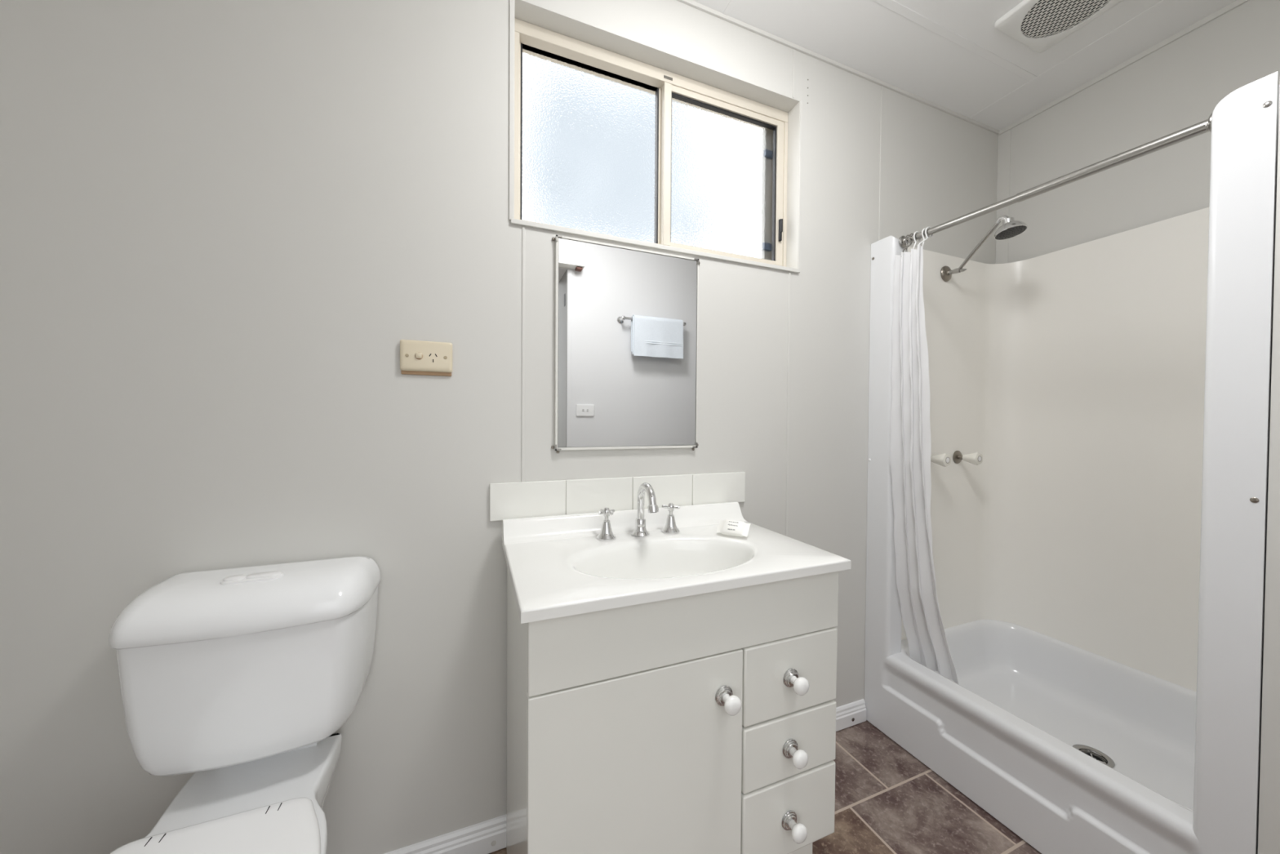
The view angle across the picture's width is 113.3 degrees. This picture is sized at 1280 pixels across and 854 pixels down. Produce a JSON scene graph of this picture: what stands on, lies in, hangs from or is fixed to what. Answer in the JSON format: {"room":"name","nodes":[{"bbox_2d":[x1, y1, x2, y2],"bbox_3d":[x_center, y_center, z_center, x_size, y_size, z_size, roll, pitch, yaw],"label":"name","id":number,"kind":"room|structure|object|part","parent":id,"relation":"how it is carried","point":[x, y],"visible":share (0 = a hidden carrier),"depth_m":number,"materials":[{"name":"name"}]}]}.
{"room":"bathroom","nodes":[
{"label":"bathroom","id":0,"kind":"room"},
{"bbox_2d":[0,0,998,853],"bbox_3d":[0.074,-0.094,1.340,3.367,2.412,0.121,0,1,-22],"label":"wall","id":1,"kind":"structure","parent":0,"point":[224,224],"depth_m":0.97,"materials":[{"name":"grey paint"}]},
{"bbox_2d":[400,339,452,376],"bbox_3d":[-0.521,-0.168,1.029,0.115,0.082,0.018,0,1,-22],"label":"power outlet","id":2,"kind":"object","parent":1,"relation":"attached to","point":[416,357],"visible":1,"depth_m":1.02,"materials":[{"name":"beige plastic"}]},
{"bbox_2d":[415,352,422,358],"bbox_3d":[-0.534,-0.172,1.017,0.014,0.014,0.005,0,1,-22],"label":"rocker switch","id":3,"kind":"object","parent":2,"relation":"attached to","point":[418,355],"depth_m":1.02,"materials":[{"name":"beige plastic"}]},
{"bbox_2d":[521,226,524,481],"bbox_3d":[-0.311,-0.174,1.121,0.007,0.713,0.002,0,1,-22],"label":"trim","id":4,"kind":"structure","parent":1,"relation":"attached to","point":[523,228],"depth_m":1.12,"materials":[{"name":"paint"}]},
{"bbox_2d":[489,471,745,521],"bbox_3d":[-0.024,0.196,1.237,0.787,0.098,0.010,0,1,-22],"label":"tile backsplash","id":5,"kind":"structure","parent":1,"relation":"attached to","point":[508,500],"depth_m":1.20,"materials":[{"name":"tile"}]},
{"bbox_2d":[384,698,866,853],"bbox_3d":[-0.264,1.071,1.153,2.404,0.076,0.016,0,1,-22],"label":"baseboard","id":6,"kind":"structure","parent":1,"relation":"attached to","point":[488,836],"depth_m":1.09,"materials":[{"name":"paint"}]},
{"bbox_2d":[551,235,700,453],"bbox_3d":[-0.026,-0.222,1.226,0.457,0.591,0.014,0,1,-22],"label":"wall mirror","id":7,"kind":"object","parent":1,"relation":"attached to","point":[626,318],"visible":1,"depth_m":1.22,"materials":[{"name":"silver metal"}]},
{"bbox_2d":[509,0,802,273],"bbox_3d":[0.086,-0.910,1.331,0.964,0.754,0.136,0,1,-22],"label":"window","id":8,"kind":"structure","parent":1,"relation":"in","point":[605,144],"depth_m":1.33,"materials":[{"name":"white glass"}]},
{"bbox_3d":[-0.143,-0.832,1.281,0.424,0.512,0.004,0,1,-22],"label":"fixed pane","id":9,"kind":"part","parent":8,"relation":"part of","materials":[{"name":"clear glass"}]},
{"bbox_3d":[-0.143,-0.832,1.281,0.454,0.542,0.022,0,1,-22],"label":"fixed sash","id":10,"kind":"part","parent":8,"relation":"part of","materials":[{"name":"white glass"}]},
{"bbox_3d":[0.093,-0.538,1.304,0.951,0.012,0.068,0,1,-22],"label":"sill","id":11,"kind":"part","parent":8,"relation":"part of","materials":[{"name":"paint"}]},
{"bbox_3d":[0.088,-1.097,1.324,0.030,0.008,0.002,0,1,-22],"label":"maker plate","id":12,"kind":"part","parent":8,"relation":"part of","materials":[{"name":"metal"}]},
{"bbox_3d":[0.289,-0.826,1.424,0.470,0.517,0.024,0,1,-22],"label":"sliding sash","id":13,"kind":"part","parent":8,"relation":"part of","materials":[{"name":"white glass"}]},
{"bbox_3d":[0.287,-0.825,1.427,0.411,0.471,0.004,0,1,-22],"label":"sliding pane","id":14,"kind":"part","parent":8,"relation":"part of","materials":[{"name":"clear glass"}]},
{"bbox_2d":[785,271,791,536],"bbox_3d":[0.507,0.252,1.453,0.008,1.563,0.002,0,1,-22],"label":"trim","id":15,"kind":"structure","parent":1,"relation":"attached to","point":[789,273],"depth_m":1.45,"materials":[{"name":"paint"}]},
{"bbox_2d":[792,48,795,97],"bbox_3d":[0.523,-1.203,1.434,0.007,0.162,0.002,0,1,-22],"label":"trim","id":16,"kind":"structure","parent":1,"relation":"attached to","point":[793,50],"depth_m":1.43,"materials":[{"name":"paint"}]},
{"bbox_2d":[676,0,999,134],"bbox_3d":[0.106,-1.292,1.264,3.167,0.013,0.007,0,1,-22],"label":"trim","id":17,"kind":"structure","parent":1,"relation":"attached to","point":[692,3],"depth_m":1.48,"materials":[{"name":"paint"}]},
{"bbox_2d":[878,85,883,240],"bbox_3d":[0.910,-0.985,1.591,0.008,0.598,0.002,0,1,-22],"label":"trim","id":18,"kind":"structure","parent":1,"relation":"attached to","point":[882,86],"depth_m":1.59,"materials":[{"name":"paint"}]},
{"bbox_2d":[488,720,1041,853],"bbox_3d":[0.434,1.158,0.429,3.367,0.060,2.120,0,1,-22],"label":"floor","id":19,"kind":"structure","parent":0,"point":[888,801],"depth_m":1.23,"materials":[{"name":"tile"}]},
{"bbox_2d":[108,555,380,853],"bbox_3d":[-0.685,0.706,0.643,0.389,0.822,0.634,0,1,-22],"label":"toilet","id":20,"kind":"object","parent":19,"relation":"on","point":[242,680],"visible":1,"depth_m":0.77,"materials":[{"name":"white ceramic"}]},
{"bbox_3d":[-0.647,0.682,0.538,0.374,0.016,0.412,0,1,-22],"label":"seat lid","id":21,"kind":"part","parent":20,"relation":"part of","materials":[{"name":"white plastic"}]},
{"bbox_3d":[-0.763,0.335,0.842,0.389,0.075,0.196,0,1,-22],"label":"cistern lid","id":22,"kind":"part","parent":20,"relation":"part of","materials":[{"name":"white ceramic"}]},
{"bbox_3d":[-0.763,0.301,0.831,0.097,0.012,0.034,0,1,-22],"label":"flush plate","id":23,"kind":"part","parent":20,"relation":"part of","materials":[{"name":"white plastic"}]},
{"bbox_2d":[506,566,838,853],"bbox_3d":[0.050,0.710,0.998,0.663,0.813,0.492,0,1,-22],"label":"vanity cabinet","id":24,"kind":"object","parent":19,"relation":"on","point":[702,723],"visible":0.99,"depth_m":0.79,"materials":[{"name":"white wood"}]},
{"bbox_3d":[0.007,0.669,0.768,0.414,0.458,0.016,0,1,-22],"label":"door","id":25,"kind":"part","parent":24,"relation":"part of","materials":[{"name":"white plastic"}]},
{"bbox_2d":[502,502,851,623],"bbox_3d":[0.049,0.335,1.002,0.692,0.200,0.468,0,1,-22],"label":"countertop","id":26,"kind":"structure","parent":24,"relation":"on","point":[557,566],"depth_m":0.99,"materials":[{"name":"white ceramic"}]},
{"bbox_2d":[596,507,616,540],"bbox_3d":[-0.085,0.242,1.066,0.049,0.076,0.049,0,1,-22],"label":"tap","id":27,"kind":"object","parent":26,"relation":"on","point":[606,533],"visible":1,"depth_m":1.06,"materials":[{"name":"silver metal"}]},
{"bbox_3d":[-0.085,0.215,1.066,0.039,0.022,0.039,0,1,3],"label":"cross handle","id":28,"kind":"part","parent":27,"relation":"part of","materials":[{"name":"silver metal"}]},
{"bbox_2d":[631,482,658,537],"bbox_3d":[0.015,0.211,1.067,0.049,0.141,0.121,0,1,-22],"label":"spout","id":29,"kind":"object","parent":26,"relation":"on","point":[640,531],"visible":1,"depth_m":1.08,"materials":[{"name":"silver metal"}]},
{"bbox_3d":[0.001,0.260,1.101,0.049,0.042,0.049,0,1,-22],"label":"spout","id":30,"kind":"part","parent":29,"relation":"part of","materials":[{"name":"silver metal"}]},
{"bbox_2d":[661,502,679,533],"bbox_3d":[0.083,0.242,1.133,0.049,0.076,0.049,0,1,-22],"label":"tap","id":31,"kind":"object","parent":26,"relation":"on","point":[670,527],"visible":1,"depth_m":1.12,"materials":[{"name":"silver metal"}]},
{"bbox_3d":[0.083,0.215,1.132,0.039,0.022,0.039,0,1,-29],"label":"cross handle","id":32,"kind":"part","parent":31,"relation":"part of","materials":[{"name":"silver metal"}]},
{"bbox_2d":[716,519,751,537],"bbox_3d":[0.242,0.262,1.091,0.080,0.036,0.040,1,1,28],"label":"packet","id":33,"kind":"object","parent":26,"relation":"on","point":[728,527],"visible":1,"depth_m":1.08,"materials":[{"name":"white paper"}]},
{"bbox_3d":[0.125,0.372,0.809,0.663,0.130,0.016,0,1,-22],"label":"rail","id":34,"kind":"part","parent":24,"relation":"part of","materials":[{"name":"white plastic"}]},
{"bbox_3d":[0.172,0.522,0.796,0.035,0.035,0.032,0,1,-22],"label":"knob","id":35,"kind":"part","parent":24,"relation":"part of","materials":[{"name":"white ceramic"}]},
{"bbox_3d":[0.316,0.819,0.893,0.244,0.160,0.016,0,1,-22],"label":"drawer","id":36,"kind":"part","parent":24,"relation":"part of","materials":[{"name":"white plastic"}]},
{"bbox_3d":[0.317,0.669,0.891,0.244,0.131,0.016,0,1,-22],"label":"drawer","id":37,"kind":"part","parent":24,"relation":"part of","materials":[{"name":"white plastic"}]},
{"bbox_3d":[0.319,0.520,0.889,0.244,0.159,0.016,0,1,-22],"label":"drawer","id":38,"kind":"part","parent":24,"relation":"part of","materials":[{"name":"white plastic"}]},
{"bbox_3d":[0.321,0.824,0.861,0.035,0.035,0.032,0,1,-22],"label":"knob","id":39,"kind":"part","parent":24,"relation":"part of","materials":[{"name":"white ceramic"}]},
{"bbox_3d":[0.322,0.672,0.858,0.035,0.035,0.032,0,1,-22],"label":"knob","id":40,"kind":"part","parent":24,"relation":"part of","materials":[{"name":"white ceramic"}]},
{"bbox_3d":[0.323,0.523,0.856,0.035,0.035,0.032,0,1,-22],"label":"knob","id":41,"kind":"part","parent":24,"relation":"part of","materials":[{"name":"white ceramic"}]},
{"bbox_2d":[864,71,1279,853],"bbox_3d":[1.358,0.217,1.328,0.734,1.800,0.859,0,1,-22],"label":"shower enclosure","id":42,"kind":"object","parent":19,"relation":"on","point":[1100,570],"visible":0.95,"depth_m":1.43,"materials":[{"name":"plastic"}]},
{"bbox_2d":[930,453,951,466],"bbox_3d":[1.140,0.124,1.619,0.054,0.054,0.083,0,1,-22],"label":"tap","id":43,"kind":"object","parent":42,"relation":"attached to","point":[944,460],"visible":0.76,"depth_m":1.58,"materials":[{"name":"white ceramic"}]},
{"bbox_2d":[952,450,982,464],"bbox_3d":[1.317,0.124,1.690,0.054,0.054,0.083,0,1,-22],"label":"tap","id":44,"kind":"object","parent":42,"relation":"attached to","point":[975,458],"visible":1,"depth_m":1.67,"materials":[{"name":"white ceramic"}]},
{"bbox_3d":[1.320,0.124,1.678,0.049,0.050,0.056,0,1,-22],"label":"handle","id":45,"kind":"part","parent":44,"relation":"part of","materials":[{"name":"white ceramic"}]},
{"bbox_2d":[940,214,1027,281],"bbox_3d":[1.271,-0.667,1.561,0.091,0.176,0.262,0,1,-22],"label":"rose","id":46,"kind":"object","parent":42,"relation":"attached to","point":[1011,228],"visible":1,"depth_m":1.50,"materials":[{"name":"silver metal"}]},
{"bbox_3d":[1.265,-0.674,1.576,0.012,0.145,0.148,0,1,-22],"label":"arm","id":47,"kind":"part","parent":46,"relation":"part of","materials":[{"name":"metal"}]},
{"bbox_2d":[901,619,1196,811],"bbox_3d":[1.382,0.926,1.341,0.670,0.194,0.806,0,1,-22],"label":"tray","id":48,"kind":"object","parent":42,"relation":"on","point":[1137,723],"depth_m":1.47,"materials":[{"name":"white plastic"}]},
{"bbox_2d":[898,112,1213,248],"bbox_3d":[1.067,-0.646,1.189,0.042,0.062,0.686,0,1,-22],"label":"curtain rod","id":49,"kind":"object","parent":42,"relation":"attached to","point":[1204,126],"visible":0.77,"depth_m":1.05,"materials":[{"name":"metal"}]},
{"bbox_2d":[889,226,959,684],"bbox_3d":[0.982,0.091,1.444,0.165,1.536,0.167,0,1,-22],"label":"shower curtain","id":50,"kind":"object","parent":49,"relation":"hanging from","point":[910,449],"visible":1,"depth_m":1.45,"materials":[{"name":"white fabric"}]},
{"bbox_3d":[1.067,-0.646,1.189,0.022,0.042,0.683,0,1,-22],"label":"rod","id":51,"kind":"part","parent":49,"relation":"part of","materials":[{"name":"metal"}]},
{"bbox_2d":[692,0,1236,130],"bbox_3d":[0.368,-1.317,0.603,3.367,0.060,1.670,0,1,-22],"label":"ceiling","id":52,"kind":"structure","parent":0,"point":[867,37],"depth_m":1.42,"materials":[{"name":"white paint"}]},
{"bbox_2d":[722,0,737,15],"bbox_3d":[0.534,-1.286,0.658,0.020,0.002,1.450,0,1,-22],"label":"trim","id":53,"kind":"structure","parent":52,"relation":"attached to","point":[730,6],"depth_m":1.30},
{"bbox_2d":[872,0,1036,81],"bbox_3d":[0.910,-1.294,1.347,1.187,0.002,0.024,0,1,-22],"label":"trim","id":54,"kind":"structure","parent":52,"relation":"attached to","point":[892,5],"depth_m":1.40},
{"bbox_2d":[994,0,1123,53],"bbox_3d":[1.300,-1.282,1.277,0.262,0.016,0.262,0,1,-22],"label":"exhaust fan","id":55,"kind":"object","parent":52,"relation":"attached to","point":[1039,18],"visible":1,"depth_m":1.32,"materials":[{"name":"white plastic"}]},
{"bbox_2d":[1021,0,1110,38],"bbox_3d":[1.300,-1.277,1.277,0.225,0.001,0.225,0,1,-22],"label":"grille","id":56,"kind":"object","parent":55,"relation":"attached to","point":[1039,18],"depth_m":1.31,"materials":[{"name":"metal"}]},
{"bbox_2d":[968,0,1168,119],"bbox_3d":[1.547,-1.290,1.375,0.018,0.002,0.866,0,1,-22],"label":"trim","id":57,"kind":"structure","parent":52,"relation":"attached to","point":[1162,2],"depth_m":1.46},
{"bbox_2d":[1008,0,1279,262],"bbox_3d":[1.900,-0.079,1.168,0.100,2.412,1.550,0,1,-22],"label":"wall","id":58,"kind":"structure","parent":0,"point":[1179,85],"depth_m":1.47,"materials":[{"name":"grey paint"}]},
{"bbox_2d":[995,128,1010,263],"bbox_3d":[1.581,-0.982,1.834,0.003,0.594,0.047,0,1,-22],"label":"trim","id":59,"kind":"structure","parent":58,"relation":"attached to","point":[1004,139],"depth_m":1.83,"materials":[{"name":"paint"}]},
{"bbox_2d":[997,0,1249,135],"bbox_3d":[1.732,-1.281,1.448,0.007,0.018,0.866,0,1,-22],"label":"trim","id":60,"kind":"structure","parent":58,"relation":"attached to","point":[1237,3],"depth_m":1.47,"materials":[{"name":"paint"}]},
{"bbox_2d":[1257,88,1279,853],"bbox_3d":[1.552,-0.077,0.883,0.757,2.412,0.098,0,1,-22],"label":"wall","id":61,"kind":"structure","parent":0,"point":[1268,829],"depth_m":0.79,"materials":[{"name":"grey paint"}]}
]}

